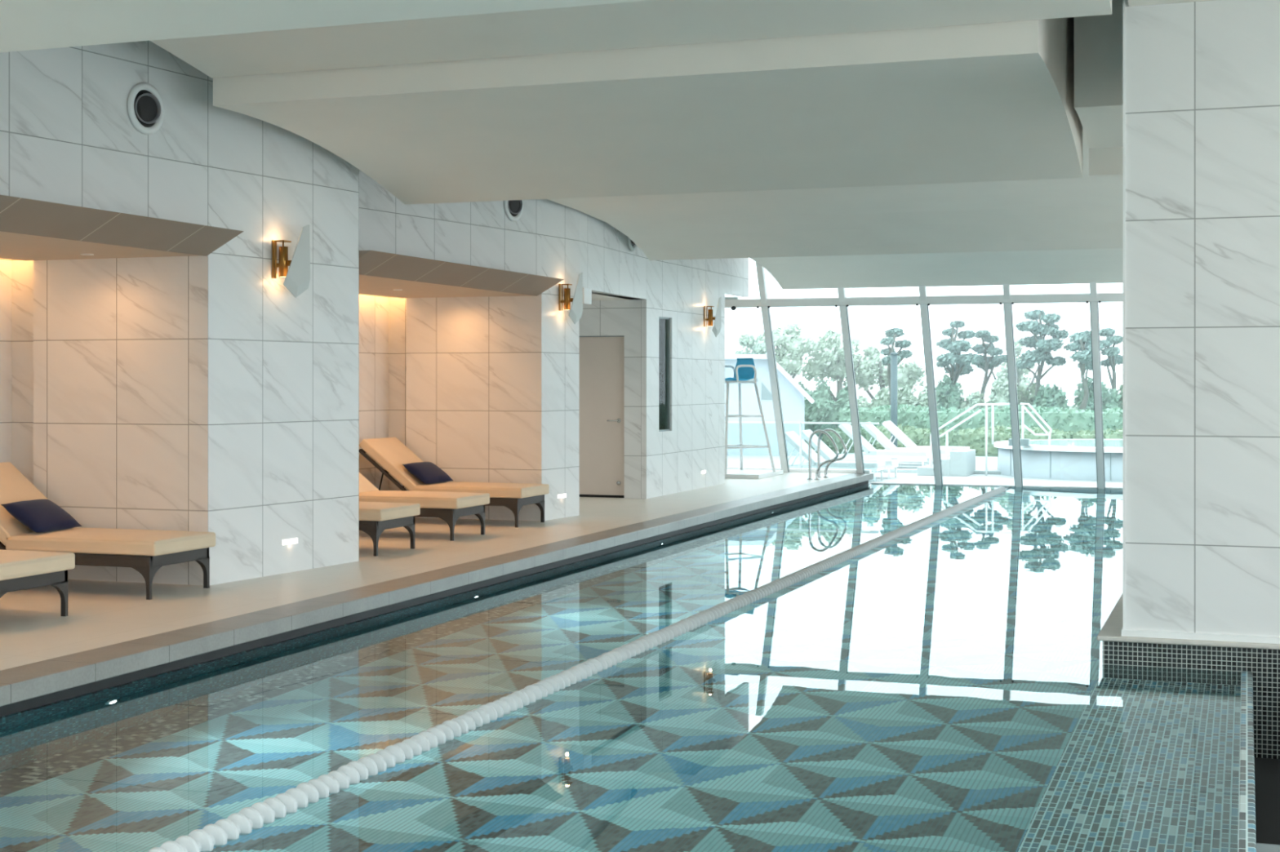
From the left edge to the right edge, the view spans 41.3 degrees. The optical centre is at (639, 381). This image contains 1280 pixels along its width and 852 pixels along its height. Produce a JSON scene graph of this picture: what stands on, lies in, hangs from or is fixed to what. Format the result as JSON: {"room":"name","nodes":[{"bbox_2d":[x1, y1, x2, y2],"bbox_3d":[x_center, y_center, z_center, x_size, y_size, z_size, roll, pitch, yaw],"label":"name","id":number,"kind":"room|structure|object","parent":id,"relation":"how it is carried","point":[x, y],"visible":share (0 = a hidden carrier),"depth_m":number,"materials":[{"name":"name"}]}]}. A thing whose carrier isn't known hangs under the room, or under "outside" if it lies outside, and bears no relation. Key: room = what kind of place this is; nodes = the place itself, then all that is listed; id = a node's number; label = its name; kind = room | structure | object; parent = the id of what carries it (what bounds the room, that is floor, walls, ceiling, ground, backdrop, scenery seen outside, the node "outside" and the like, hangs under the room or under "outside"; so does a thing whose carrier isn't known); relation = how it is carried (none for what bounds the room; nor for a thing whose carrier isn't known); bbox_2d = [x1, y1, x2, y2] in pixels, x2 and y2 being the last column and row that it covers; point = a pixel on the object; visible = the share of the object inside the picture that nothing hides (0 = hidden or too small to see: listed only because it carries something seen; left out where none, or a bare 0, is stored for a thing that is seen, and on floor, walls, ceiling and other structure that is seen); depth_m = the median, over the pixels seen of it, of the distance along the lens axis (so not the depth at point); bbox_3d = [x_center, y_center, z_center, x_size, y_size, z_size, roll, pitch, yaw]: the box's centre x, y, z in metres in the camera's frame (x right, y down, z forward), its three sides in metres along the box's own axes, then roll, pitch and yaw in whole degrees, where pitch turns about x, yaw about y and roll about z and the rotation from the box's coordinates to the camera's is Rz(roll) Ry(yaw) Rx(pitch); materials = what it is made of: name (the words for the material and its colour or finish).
{"room":"indoor swimming pool","nodes":[
{"label":"indoor swimming pool","id":0,"kind":"room"},
{"bbox_2d":[0,258,11,462],"bbox_3d":[-5.533,-0.030,10.661,0.400,2.900,4.150,0,0,20],"label":"wall","id":1,"kind":"structure","parent":0,"point":[5,264],"depth_m":12.48,"materials":[{"name":"stone"}]},
{"bbox_2d":[0,231,196,261],"bbox_3d":[-4.426,-0.950,10.191,1.522,0.140,4.010,0,0,20],"label":"ceiling","id":2,"kind":"structure","parent":0,"point":[18,246],"depth_m":11.40,"materials":[{"name":"beige paint"}]},
{"bbox_2d":[0,40,208,226],"bbox_3d":[-3.977,-1.910,10.030,0.199,1.740,4.053,0,0,26],"label":"wall","id":3,"kind":"structure","parent":0,"point":[68,135],"depth_m":10.88,"materials":[{"name":"stone"}]},
{"bbox_2d":[0,195,244,256],"bbox_3d":[-3.822,-0.959,9.980,0.880,0.163,4.000,0,0,20],"label":"alcove soffit","id":4,"kind":"structure","parent":3,"relation":"attached to","point":[21,215],"depth_m":10.54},
{"bbox_2d":[127,82,164,134],"bbox_3d":[-3.259,-1.810,11.230,0.061,0.344,0.344,0,0,28],"label":"air nozzle","id":5,"kind":"object","parent":3,"relation":"attached to","point":[145,107],"visible":1,"depth_m":11.22,"materials":[{"name":"white metal"}]},
{"bbox_2d":[11,212,359,585],"bbox_3d":[-3.648,0.120,12.992,2.380,2.600,1.790,0,0,20],"label":"wall","id":6,"kind":"structure","parent":0,"point":[197,393],"depth_m":12.19,"materials":[{"name":"stone"}]},
{"bbox_2d":[280,537,297,546],"bbox_3d":[-2.611,1.190,12.638,0.018,0.048,0.200,0,0,26],"label":"step light","id":7,"kind":"object","parent":6,"relation":"attached to","point":[292,540],"visible":1,"depth_m":12.62,"materials":[{"name":"white metal"}]},
{"bbox_2d":[208,75,359,232],"bbox_3d":[-2.904,-1.980,12.726,0.800,1.600,1.790,0,0,20],"label":"wall","id":8,"kind":"structure","parent":0,"point":[259,169],"depth_m":12.48,"materials":[{"name":"stone"}]},
{"bbox_2d":[271,224,310,297],"bbox_3d":[-2.589,-0.895,12.518,0.161,0.550,0.340,0,0,20],"label":"wall sconce","id":9,"kind":"object","parent":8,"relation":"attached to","point":[297,279],"visible":1,"depth_m":12.46,"materials":[{"name":"gold metal"}]},
{"bbox_2d":[0,0,649,52],"bbox_3d":[1.056,-2.117,4.587,13.100,1.326,2.850,0,0,20],"label":"ceiling","id":10,"kind":"structure","parent":0,"point":[24,24],"depth_m":6.95,"materials":[{"name":"white paint"}]},
{"bbox_2d":[359,293,388,490],"bbox_3d":[-3.571,-0.030,16.146,0.400,2.900,4.200,0,0,20],"label":"wall","id":11,"kind":"structure","parent":0,"point":[373,309],"depth_m":17.73,"materials":[{"name":"stone"}]},
{"bbox_2d":[0,471,849,671],"bbox_3d":[-3.002,1.480,13.818,3.440,0.120,28.000,0,0,20],"label":"floor","id":12,"kind":"structure","parent":0,"point":[33,629],"depth_m":11.97,"materials":[{"name":"beige tile"}]},
{"bbox_2d":[0,549,75,616],"bbox_3d":[-4.384,1.000,10.255,1.804,0.841,0.700,0,0,20],"label":"sun lounger","id":13,"kind":"object","parent":12,"relation":"on","point":[20,570],"visible":1,"depth_m":10.03,"materials":[{"name":"beige fabric"}]},
{"bbox_2d":[0,549,75,581],"bbox_3d":[-4.100,1.079,10.154,1.200,0.117,0.700,0,0,20],"label":"seat cushion","id":14,"kind":"object","parent":13,"relation":"on","point":[15,565],"depth_m":10.00,"materials":[{"name":"beige fabric"}]},
{"bbox_2d":[0,462,215,599],"bbox_3d":[-3.882,1.000,11.659,1.804,0.841,0.700,0,0,20],"label":"sun lounger","id":15,"kind":"object","parent":12,"relation":"on","point":[144,551],"visible":0.88,"depth_m":11.34,"materials":[{"name":"beige fabric"}]},
{"bbox_2d":[0,462,74,546],"bbox_3d":[-4.415,0.839,11.849,0.760,0.104,0.700,40,12,15],"label":"cushion","id":16,"kind":"object","parent":15,"relation":"on","point":[15,486],"depth_m":11.88,"materials":[{"name":"beige fabric"}]},
{"bbox_2d":[0,499,81,533],"bbox_3d":[-4.111,0.920,11.666,0.285,0.208,0.520,0,0,16],"label":"pillow","id":17,"kind":"object","parent":15,"relation":"on","point":[39,516],"visible":1,"depth_m":11.56,"materials":[{"name":"blue fabric"}]},
{"bbox_2d":[5,527,215,555],"bbox_3d":[-3.598,1.079,11.557,1.200,0.117,0.700,0,0,20],"label":"seat cushion","id":18,"kind":"object","parent":15,"relation":"on","point":[80,541],"depth_m":11.31,"materials":[{"name":"beige fabric"}]},
{"bbox_2d":[359,502,420,556],"bbox_3d":[-2.833,1.000,14.416,1.804,0.841,0.700,0,0,20],"label":"sun lounger","id":19,"kind":"object","parent":12,"relation":"on","point":[375,517],"visible":0.3,"depth_m":13.97,"materials":[{"name":"beige fabric"}]},
{"bbox_2d":[359,502,420,521],"bbox_3d":[-2.548,1.079,14.314,1.200,0.117,0.700,0,0,20],"label":"seat cushion","id":20,"kind":"object","parent":19,"relation":"on","point":[368,511],"depth_m":14.04,"materials":[{"name":"beige fabric"}]},
{"bbox_2d":[359,472,489,541],"bbox_3d":[-2.358,1.000,15.744,1.804,0.841,0.700,0,0,20],"label":"sun lounger","id":21,"kind":"object","parent":12,"relation":"on","point":[448,507],"visible":0.44,"depth_m":15.34,"materials":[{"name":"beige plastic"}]},
{"bbox_2d":[359,472,378,493],"bbox_3d":[-2.890,0.839,15.934,0.760,0.104,0.700,40,12,15],"label":"cushion","id":22,"kind":"object","parent":21,"relation":"on","point":[365,486],"depth_m":16.04,"materials":[{"name":"beige fabric"}]},
{"bbox_2d":[359,490,489,509],"bbox_3d":[-2.073,1.079,15.642,1.200,0.117,0.700,0,0,20],"label":"seat cushion","id":23,"kind":"object","parent":21,"relation":"on","point":[427,500],"depth_m":15.35,"materials":[{"name":"beige fabric"}]},
{"bbox_2d":[359,437,549,527],"bbox_3d":[-1.881,1.000,17.134,1.804,0.841,0.700,0,0,20],"label":"sun lounger","id":24,"kind":"object","parent":12,"relation":"on","point":[389,453],"visible":0.7,"depth_m":16.97,"materials":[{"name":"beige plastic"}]},
{"bbox_2d":[359,437,425,491],"bbox_3d":[-2.414,0.839,17.325,0.760,0.104,0.700,40,12,15],"label":"cushion","id":25,"kind":"object","parent":24,"relation":"on","point":[389,453],"depth_m":17.07,"materials":[{"name":"beige fabric"}]},
{"bbox_2d":[402,462,453,484],"bbox_3d":[-2.145,0.920,17.165,0.285,0.208,0.520,0,0,26],"label":"pillow","id":26,"kind":"object","parent":24,"relation":"on","point":[427,473],"visible":1,"depth_m":17.05,"materials":[{"name":"blue fabric"}]},
{"bbox_2d":[412,482,549,498],"bbox_3d":[-1.597,1.079,17.033,1.200,0.117,0.700,0,0,20],"label":"seat cushion","id":27,"kind":"object","parent":24,"relation":"on","point":[495,490],"depth_m":16.77,"materials":[{"name":"beige fabric"}]},
{"bbox_2d":[724,469,783,479],"bbox_3d":[0.924,1.390,25.849,2.230,0.060,1.400,0,0,20],"label":"platform","id":28,"kind":"object","parent":12,"relation":"on","point":[731,473],"visible":0.45,"depth_m":25.32,"materials":[{"name":"white stone"}]},
{"bbox_2d":[724,358,775,474],"bbox_3d":[1.418,0.502,25.640,0.940,1.724,0.882,0,0,-32],"label":"chair","id":29,"kind":"object","parent":28,"relation":"on","point":[745,370],"visible":0.72,"depth_m":25.55,"materials":[{"name":"white metal"}]},
{"bbox_2d":[807,430,839,479],"bbox_3d":[2.652,1.058,24.593,0.469,0.726,0.079,0,0,20],"label":"grab rail","id":30,"kind":"object","parent":12,"relation":"on","point":[826,433],"visible":1,"depth_m":24.60,"materials":[{"name":"metal"}]},
{"bbox_2d":[0,484,867,719],"bbox_3d":[-1.242,2.175,13.454,0.400,1.190,27.500,0,0,20],"label":"wall","id":31,"kind":"structure","parent":0,"point":[104,690],"depth_m":10.78,"materials":[{"name":"teal tile"}]},
{"bbox_2d":[0,480,868,717],"bbox_3d":[-1.274,1.550,13.200,0.230,0.080,28.000,0,0,20],"label":"trim","id":32,"kind":"structure","parent":31,"relation":"on","point":[24,705],"depth_m":10.81,"materials":[{"name":"black tile"}]},
{"bbox_2d":[0,473,873,706],"bbox_3d":[-1.236,1.463,13.187,0.310,0.094,28.000,0,0,20],"label":"pool edge","id":33,"kind":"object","parent":31,"relation":"attached to","point":[27,682],"depth_m":10.80,"materials":[{"name":"grey stone"}]},
{"bbox_2d":[359,275,528,297],"bbox_3d":[-2.466,-0.950,15.671,1.522,0.140,4.050,0,0,20],"label":"ceiling","id":34,"kind":"structure","parent":0,"point":[368,285],"depth_m":16.28,"materials":[{"name":"beige paint"}]},
{"bbox_2d":[359,169,541,275],"bbox_3d":[-2.054,-1.910,15.523,0.198,1.740,4.120,0,0,28],"label":"wall","id":35,"kind":"structure","parent":0,"point":[474,233],"depth_m":15.88,"materials":[{"name":"stone"}]},
{"bbox_2d":[359,250,564,296],"bbox_3d":[-1.862,-0.959,15.460,0.880,0.163,4.040,0,0,20],"label":"trim","id":36,"kind":"structure","parent":35,"relation":"attached to","point":[371,263],"depth_m":15.07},
{"bbox_2d":[503,200,523,221],"bbox_3d":[-1.239,-1.760,16.795,0.061,0.344,0.344,0,0,30],"label":"air nozzle","id":37,"kind":"object","parent":35,"relation":"attached to","point":[513,209],"visible":0.57,"depth_m":16.79,"materials":[{"name":"white metal"}]},
{"bbox_2d":[388,266,579,520],"bbox_3d":[-1.874,0.120,18.040,2.320,2.600,0.810,0,0,20],"label":"wall","id":38,"kind":"structure","parent":0,"point":[483,388],"depth_m":17.58,"materials":[{"name":"stone"}]},
{"bbox_2d":[541,199,579,271],"bbox_3d":[-0.918,-1.980,17.698,0.199,1.600,0.837,0,0,26],"label":"wall","id":39,"kind":"structure","parent":0,"point":[560,224],"depth_m":17.64,"materials":[{"name":"stone"}]},
{"bbox_2d":[559,272,582,324],"bbox_3d":[-0.731,-0.875,17.695,0.161,0.550,0.340,0,0,20],"label":"wall sconce","id":40,"kind":"object","parent":39,"relation":"attached to","point":[576,309],"visible":1,"depth_m":17.62,"materials":[{"name":"gold metal"}]},
{"bbox_2d":[579,299,640,498],"bbox_3d":[-0.929,0.210,21.053,2.070,2.420,0.200,0,0,20],"label":"wall","id":41,"kind":"structure","parent":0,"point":[620,317],"depth_m":20.66,"materials":[{"name":"stone"}]},
{"bbox_2d":[579,335,624,497],"bbox_3d":[-0.560,0.427,20.878,0.823,1.985,0.140,0,0,20],"label":"door","id":42,"kind":"structure","parent":41,"relation":"attached to","point":[602,358],"depth_m":20.84,"materials":[{"name":"laminate"}]},
{"bbox_2d":[579,211,646,299],"bbox_3d":[-0.378,-1.890,19.342,0.200,1.780,2.670,0,0,16],"label":"wall","id":43,"kind":"structure","parent":0,"point":[608,266],"depth_m":19.09,"materials":[{"name":"stone"}]},
{"bbox_2d":[582,287,591,304],"bbox_3d":[-0.579,-0.915,18.113,0.050,0.170,0.220,0,0,20],"label":"sign box","id":44,"kind":"object","parent":43,"relation":"attached to","point":[587,292],"visible":0.76,"depth_m":18.09,"materials":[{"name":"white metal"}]},
{"bbox_2d":[591,292,639,300],"bbox_3d":[-1.268,-1.090,19.660,1.870,0.180,2.650,0,0,20],"label":"niche","id":45,"kind":"object","parent":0,"point":[595,296],"visible":0.14,"depth_m":20.30,"materials":[{"name":"white paint"}]},
{"bbox_2d":[0,484,1241,851],"bbox_3d":[1.546,1.580,12.489,5.500,0.001,27.560,0,0,20],"label":"water","id":46,"kind":"object","parent":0,"point":[944,685],"visible":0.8,"depth_m":7.98,"materials":[{"name":"liquid"}]},
{"bbox_2d":[147,485,1011,851],"bbox_3d":[1.894,1.568,15.259,0.158,0.114,21.688,0,0,20],"label":"lane rope","id":47,"kind":"object","parent":46,"relation":"on","point":[247,819],"visible":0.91,"depth_m":7.78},
{"bbox_2d":[151,0,1111,77],"bbox_3d":[-0.723,-2.404,8.670,5.800,0.753,3.540,0,0,20],"label":"ceiling","id":48,"kind":"structure","parent":0,"point":[651,23],"depth_m":10.04,"materials":[{"name":"white paint"}]},
{"bbox_2d":[213,17,1083,204],"bbox_3d":[0.152,-2.117,11.710,5.400,1.326,2.745,0,0,20],"label":"ceiling","id":49,"kind":"structure","parent":0,"point":[987,102],"depth_m":11.35,"materials":[{"name":"white paint"}]},
{"bbox_2d":[640,257,748,498],"bbox_3d":[0.800,-0.680,22.712,0.070,4.200,4.490,0,0,20],"label":"wall","id":50,"kind":"structure","parent":0,"point":[673,461],"depth_m":22.02,"materials":[{"name":"stone"}]},
{"bbox_2d":[658,316,670,431],"bbox_3d":[0.275,-0.095,21.280,0.045,1.430,0.500,0,0,20],"label":"window","id":51,"kind":"structure","parent":50,"relation":"in","point":[664,322],"depth_m":21.38,"materials":[{"name":"black glass"}]},
{"bbox_2d":[703,297,721,337],"bbox_3d":[0.970,-0.875,22.843,0.161,0.550,0.340,0,0,20],"label":"wall sconce","id":52,"kind":"object","parent":50,"relation":"attached to","point":[717,322],"visible":1,"depth_m":22.77,"materials":[{"name":"gold metal"}]},
{"bbox_2d":[548,129,1122,260],"bbox_3d":[4.987,-2.105,14.864,12.620,1.350,6.350,0,0,20],"label":"ceiling","id":53,"kind":"structure","parent":0,"point":[1086,212],"depth_m":17.82,"materials":[{"name":"white paint"}]},
{"bbox_2d":[724,261,1122,488],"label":"window","id":54,"kind":"structure","parent":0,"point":[1094,298],"depth_m":25.09,"materials":[{"name":"white metal"}]},
{"bbox_2d":[750,248,1122,289],"bbox_3d":[7.072,-2.080,20.544,12.520,1.400,5.650,0,0,20],"label":"ceiling","id":55,"kind":"structure","parent":0,"point":[1085,266],"depth_m":23.72,"materials":[{"name":"white paint"}]},
{"bbox_2d":[1074,0,1122,177],"bbox_3d":[6.326,-2.120,10.338,7.050,1.320,1.230,0,0,20],"label":"ceiling","id":56,"kind":"structure","parent":0,"point":[1098,39],"depth_m":10.93,"materials":[{"name":"white paint"}]},
{"bbox_2d":[1127,0,1210,6],"bbox_3d":[5.461,-2.370,7.281,6.620,0.820,5.090,0,0,20],"label":"ceiling","id":57,"kind":"structure","parent":0,"point":[1131,2],"depth_m":9.38,"materials":[{"name":"white paint"}]},
{"bbox_2d":[1097,594,1279,649],"bbox_3d":[8.479,1.434,15.972,6.790,0.028,16.210,0,0,20],"label":"floor","id":58,"kind":"structure","parent":0,"point":[1111,631],"depth_m":9.40,"materials":[{"name":"stone"}]},
{"bbox_2d":[1102,640,1279,759],"bbox_3d":[8.498,2.059,15.982,6.760,1.222,16.180,0,0,20],"label":"wall","id":59,"kind":"structure","parent":0,"point":[1264,664],"depth_m":9.26,"materials":[{"name":"black tile"}]},
{"bbox_2d":[1125,0,1279,636],"bbox_3d":[4.388,-0.698,9.656,3.040,4.165,1.460,0,0,20],"label":"wall pillar","id":60,"kind":"structure","parent":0,"point":[1202,77],"depth_m":9.35,"materials":[{"name":"stone"}]},
{"bbox_2d":[1122,0,1125,630],"bbox_3d":[2.706,-0.698,9.482,0.014,4.165,0.022,0,0,20],"label":"trim","id":61,"kind":"structure","parent":60,"relation":"attached to","point":[1123,1],"depth_m":9.47,"materials":[{"name":"white metal"}]},
{"bbox_2d":[1121,628,1279,644],"bbox_3d":[4.375,1.403,9.650,3.060,0.035,1.480,0,0,20],"label":"trim","id":62,"kind":"structure","parent":60,"relation":"attached to","point":[1139,633],"depth_m":9.33,"materials":[{"name":"white stone"}]},
{"bbox_2d":[1237,671,1256,851],"bbox_3d":[1.398,2.123,3.908,0.060,1.095,11.300,0,0,20],"label":"wall","id":63,"kind":"structure","parent":0,"point":[1246,842],"depth_m":6.85,"materials":[{"name":"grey tile"}]},
{"bbox_2d":[1256,843,1279,851],"bbox_3d":[1.821,1.940,2.375,1.770,0.200,8.700,0,0,20],"label":"floor","id":64,"kind":"structure","parent":63,"relation":"attached to","point":[1260,847],"depth_m":6.69,"materials":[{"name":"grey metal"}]},
{"bbox_2d":[1254,757,1279,844],"bbox_3d":[2.259,2.105,3.599,1.770,0.130,11.300,0,0,20],"label":"floor","id":65,"kind":"structure","parent":0,"point":[1267,771],"depth_m":8.27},
{"label":"outside","id":66,"kind":"structure","parent":0,"visible":0},
{"bbox_2d":[804,405,1077,456],"bbox_3d":[17.441,1.795,78.459,160.000,0.250,80.500,0,0,20],"label":"lawn","id":67,"kind":"structure","parent":66,"point":[1070,407],"depth_m":40.18,"materials":[{"name":"green plant"}]},
{"bbox_2d":[724,353,814,455],"bbox_3d":[0.599,0.521,42.333,7.435,2.399,5.500,0,0,5],"label":"house","id":68,"kind":"structure","parent":67,"relation":"on","point":[793,396],"depth_m":39.61,"materials":[{"name":"grey metal"}]},
{"bbox_2d":[734,323,819,378],"bbox_3d":[3.864,0.015,48.477,2.524,3.426,1.083,0,0,4],"label":"leafy tree","id":69,"kind":"object","parent":67,"relation":"on","point":[789,356],"visible":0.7,"depth_m":48.26,"materials":[{"name":"green plant"}]},
{"bbox_2d":[798,381,815,441],"bbox_3d":[4.696,0.865,48.193,1.170,1.792,1.394,0,0,20],"label":"bush","id":70,"kind":"object","parent":67,"relation":"on","point":[808,406],"visible":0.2,"depth_m":47.63,"materials":[{"name":"green plant"}]},
{"bbox_2d":[808,379,849,441],"bbox_3d":[5.455,0.850,46.893,1.678,1.824,1.138,0,0,20],"label":"bush","id":71,"kind":"object","parent":67,"relation":"on","point":[824,409],"visible":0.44,"depth_m":46.98,"materials":[{"name":"green plant"}]},
{"bbox_2d":[801,328,871,401],"bbox_3d":[5.630,0.101,48.871,1.953,3.255,1.650,0,0,20],"label":"leafy tree","id":72,"kind":"object","parent":67,"relation":"on","point":[830,352],"visible":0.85,"depth_m":48.75,"materials":[{"name":"green plant"}]},
{"bbox_2d":[857,387,889,410],"bbox_3d":[6.269,0.955,45.487,1.312,1.628,1.293,0,0,20],"label":"bush","id":73,"kind":"object","parent":67,"relation":"on","point":[882,397],"visible":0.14,"depth_m":45.08,"materials":[{"name":"green plant"}]},
{"bbox_2d":[854,345,925,399],"bbox_3d":[7.228,0.328,49.426,2.319,2.804,1.407,0,0,20],"label":"leafy tree","id":74,"kind":"object","parent":67,"relation":"on","point":[911,373],"visible":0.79,"depth_m":49.34,"materials":[{"name":"green plant"}]},
{"bbox_2d":[879,327,912,404],"bbox_3d":[6.662,0.146,44.330,0.844,3.158,1.150,0,0,20],"label":"pine tree","id":75,"kind":"object","parent":67,"relation":"on","point":[891,334],"visible":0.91,"depth_m":44.43,"materials":[{"name":"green plant"}]},
{"bbox_2d":[888,383,939,410],"bbox_3d":[7.247,0.895,45.168,1.395,1.731,0.978,0,0,20],"label":"bush","id":76,"kind":"object","parent":67,"relation":"on","point":[904,396],"visible":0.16,"depth_m":45.00,"materials":[{"name":"green plant"}]},
{"bbox_2d":[935,373,964,410],"bbox_3d":[8.325,0.781,45.954,1.179,2.011,0.839,0,0,45],"label":"bush","id":77,"kind":"object","parent":67,"relation":"on","point":[948,396],"visible":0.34,"depth_m":45.72,"materials":[{"name":"green plant"}]},
{"bbox_2d":[935,320,981,386],"bbox_3d":[8.543,0.025,45.805,1.231,3.440,1.320,0,0,5],"label":"pine tree","id":78,"kind":"object","parent":67,"relation":"on","point":[960,364],"visible":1,"depth_m":45.71,"materials":[{"name":"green plant"}]},
{"bbox_2d":[821,423,1122,453],"bbox_3d":[10.559,1.393,39.305,12.671,0.763,1.574,0,0,20],"label":"hedge","id":79,"kind":"object","parent":67,"relation":"on","point":[970,437],"visible":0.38,"depth_m":39.71,"materials":[{"name":"green plant"}]},
{"bbox_2d":[837,403,1122,433],"bbox_3d":[11.409,1.161,41.977,12.897,1.205,1.979,0,0,20],"label":"hedge","id":80,"kind":"object","parent":67,"relation":"on","point":[1067,420],"visible":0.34,"depth_m":42.15,"materials":[{"name":"green plant"}]},
{"bbox_2d":[960,374,1009,411],"bbox_3d":[9.274,0.784,45.422,1.596,1.954,1.009,0,0,3],"label":"bush","id":81,"kind":"object","parent":67,"relation":"on","point":[1000,387],"visible":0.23,"depth_m":45.23,"materials":[{"name":"green plant"}]},
{"bbox_2d":[971,329,1007,399],"bbox_3d":[9.568,0.160,46.586,1.042,3.176,1.081,0,0,-11],"label":"pine tree","id":82,"kind":"object","parent":67,"relation":"on","point":[987,363],"visible":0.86,"depth_m":46.46,"materials":[{"name":"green plant"}]},
{"bbox_2d":[990,339,1037,391],"bbox_3d":[10.974,0.231,49.563,1.434,2.998,1.090,0,0,20],"label":"leafy tree","id":83,"kind":"object","parent":67,"relation":"on","point":[1021,380],"visible":0.38,"depth_m":49.32,"materials":[{"name":"green plant"}]},
{"bbox_2d":[1008,382,1041,411],"bbox_3d":[10.532,0.850,46.241,1.464,1.855,1.267,0,0,-17],"label":"bush","id":84,"kind":"object","parent":67,"relation":"on","point":[1024,397],"visible":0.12,"depth_m":45.82,"materials":[{"name":"green plant"}]},
{"bbox_2d":[1015,309,1069,395],"bbox_3d":[10.633,-0.110,44.994,1.373,3.690,1.270,0,0,27],"label":"pine tree","id":85,"kind":"object","parent":67,"relation":"on","point":[1042,353],"visible":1,"depth_m":44.89,"materials":[{"name":"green plant"}]},
{"bbox_2d":[1031,383,1069,411],"bbox_3d":[10.915,0.902,44.950,1.039,1.716,1.500,0,0,20],"label":"bush","id":86,"kind":"object","parent":67,"relation":"on","point":[1054,397],"visible":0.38,"depth_m":44.55,"materials":[{"name":"green plant"}]},
{"bbox_2d":[1062,330,1105,412],"bbox_3d":[11.480,0.195,43.877,0.952,3.090,0.943,0,0,-32],"label":"pine tree","id":87,"kind":"object","parent":67,"relation":"on","point":[1079,340],"visible":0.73,"depth_m":43.74,"materials":[{"name":"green plant"}]},
{"bbox_2d":[1071,377,1122,412],"bbox_3d":[12.076,0.817,44.440,1.482,1.911,1.043,0,0,20],"label":"bush","id":88,"kind":"object","parent":67,"relation":"on","point":[1110,400],"visible":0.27,"depth_m":44.18,"materials":[{"name":"green plant"}]},
{"bbox_2d":[1099,328,1122,391],"bbox_3d":[12.346,0.155,44.418,0.750,3.158,1.142,0,0,20],"label":"pine tree","id":89,"kind":"object","parent":67,"relation":"on","point":[1113,358],"visible":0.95,"depth_m":44.21,"materials":[{"name":"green plant"}]},
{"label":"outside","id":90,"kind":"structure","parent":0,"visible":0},
{"bbox_2d":[727,455,1122,487],"bbox_3d":[1.664,1.820,34.346,100.000,0.200,13.200,0,0,20],"label":"terrace","id":91,"kind":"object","parent":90,"point":[733,461],"visible":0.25,"depth_m":30.14,"materials":[{"name":"stone"}]},
{"bbox_2d":[724,421,879,468],"bbox_3d":[2.068,1.195,28.573,3.950,1.050,0.040,0,0,20],"label":"glass balustrade","id":92,"kind":"object","parent":91,"relation":"on","point":[732,422],"visible":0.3,"depth_m":28.33,"materials":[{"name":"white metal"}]},
{"bbox_2d":[780,431,884,482],"bbox_3d":[3.366,1.296,29.595,1.714,0.847,0.668,0,0,20],"label":"lounger","id":93,"kind":"object","parent":91,"relation":"on","point":[791,437],"visible":0.7,"depth_m":29.45,"materials":[{"name":"white metal"}]},
{"bbox_2d":[797,429,898,479],"bbox_3d":[3.750,1.296,30.520,1.714,0.847,0.668,0,0,20],"label":"lounger","id":94,"kind":"object","parent":91,"relation":"on","point":[825,451],"visible":0.56,"depth_m":30.44,"materials":[{"name":"white metal"}]},
{"bbox_2d":[890,352,897,447],"bbox_3d":[5.646,0.530,37.701,0.169,2.380,0.169,0,0,20],"label":"lamp post","id":95,"kind":"object","parent":91,"relation":"on","point":[893,355],"visible":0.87,"depth_m":37.63,"materials":[{"name":"grey metal"}]},
{"bbox_2d":[871,461,1000,474],"bbox_3d":[5.588,1.690,33.739,4.200,0.060,3.500,0,0,20],"label":"platform","id":96,"kind":"object","parent":91,"relation":"on","point":[904,466],"visible":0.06,"depth_m":32.66,"materials":[{"name":"stone"}]},
{"bbox_2d":[838,424,929,466],"bbox_3d":[4.748,1.236,32.924,1.714,0.847,0.668,0,0,20],"label":"lounger","id":97,"kind":"object","parent":96,"relation":"on","point":[871,452],"visible":0.72,"depth_m":32.66,"materials":[{"name":"white metal"}]},
{"bbox_2d":[861,422,951,458],"bbox_3d":[5.307,1.236,33.892,1.714,0.847,0.668,0,0,20],"label":"lounger","id":98,"kind":"object","parent":96,"relation":"on","point":[871,429],"visible":0.56,"depth_m":33.83,"materials":[{"name":"white metal"}]},
{"bbox_2d":[881,421,969,451],"bbox_3d":[5.866,1.236,34.861,1.714,0.847,0.668,0,0,20],"label":"lounger","id":99,"kind":"object","parent":96,"relation":"on","point":[890,426],"visible":0.47,"depth_m":34.77,"materials":[{"name":"white metal"}]},
{"bbox_2d":[917,448,975,476],"bbox_3d":[5.699,1.495,31.522,0.900,0.450,1.100,0,0,20],"label":"steps","id":100,"kind":"structure","parent":91,"relation":"on","point":[961,462],"depth_m":30.97,"materials":[{"name":"stone"}]},
{"bbox_2d":[929,403,1009,475],"bbox_3d":[6.095,1.052,31.168,1.529,1.336,0.038,0,0,20],"label":"handrail","id":101,"kind":"object","parent":91,"relation":"on","point":[986,405],"visible":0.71,"depth_m":31.11,"materials":[{"name":"white metal"}]},
{"bbox_2d":[994,438,1122,481],"bbox_3d":[9.190,1.370,31.336,5.200,0.700,4.760,0,0,20],"label":"hot tub","id":102,"kind":"object","parent":91,"relation":"on","point":[1075,460],"visible":0.43,"depth_m":29.93,"materials":[{"name":"white plastic"}]},
{"bbox_2d":[1020,403,1052,444],"bbox_3d":[7.300,0.765,31.268,0.571,0.750,0.038,0,0,20],"label":"handrail","id":103,"kind":"object","parent":102,"relation":"on","point":[1048,434],"visible":0.96,"depth_m":31.26,"materials":[{"name":"white metal"}]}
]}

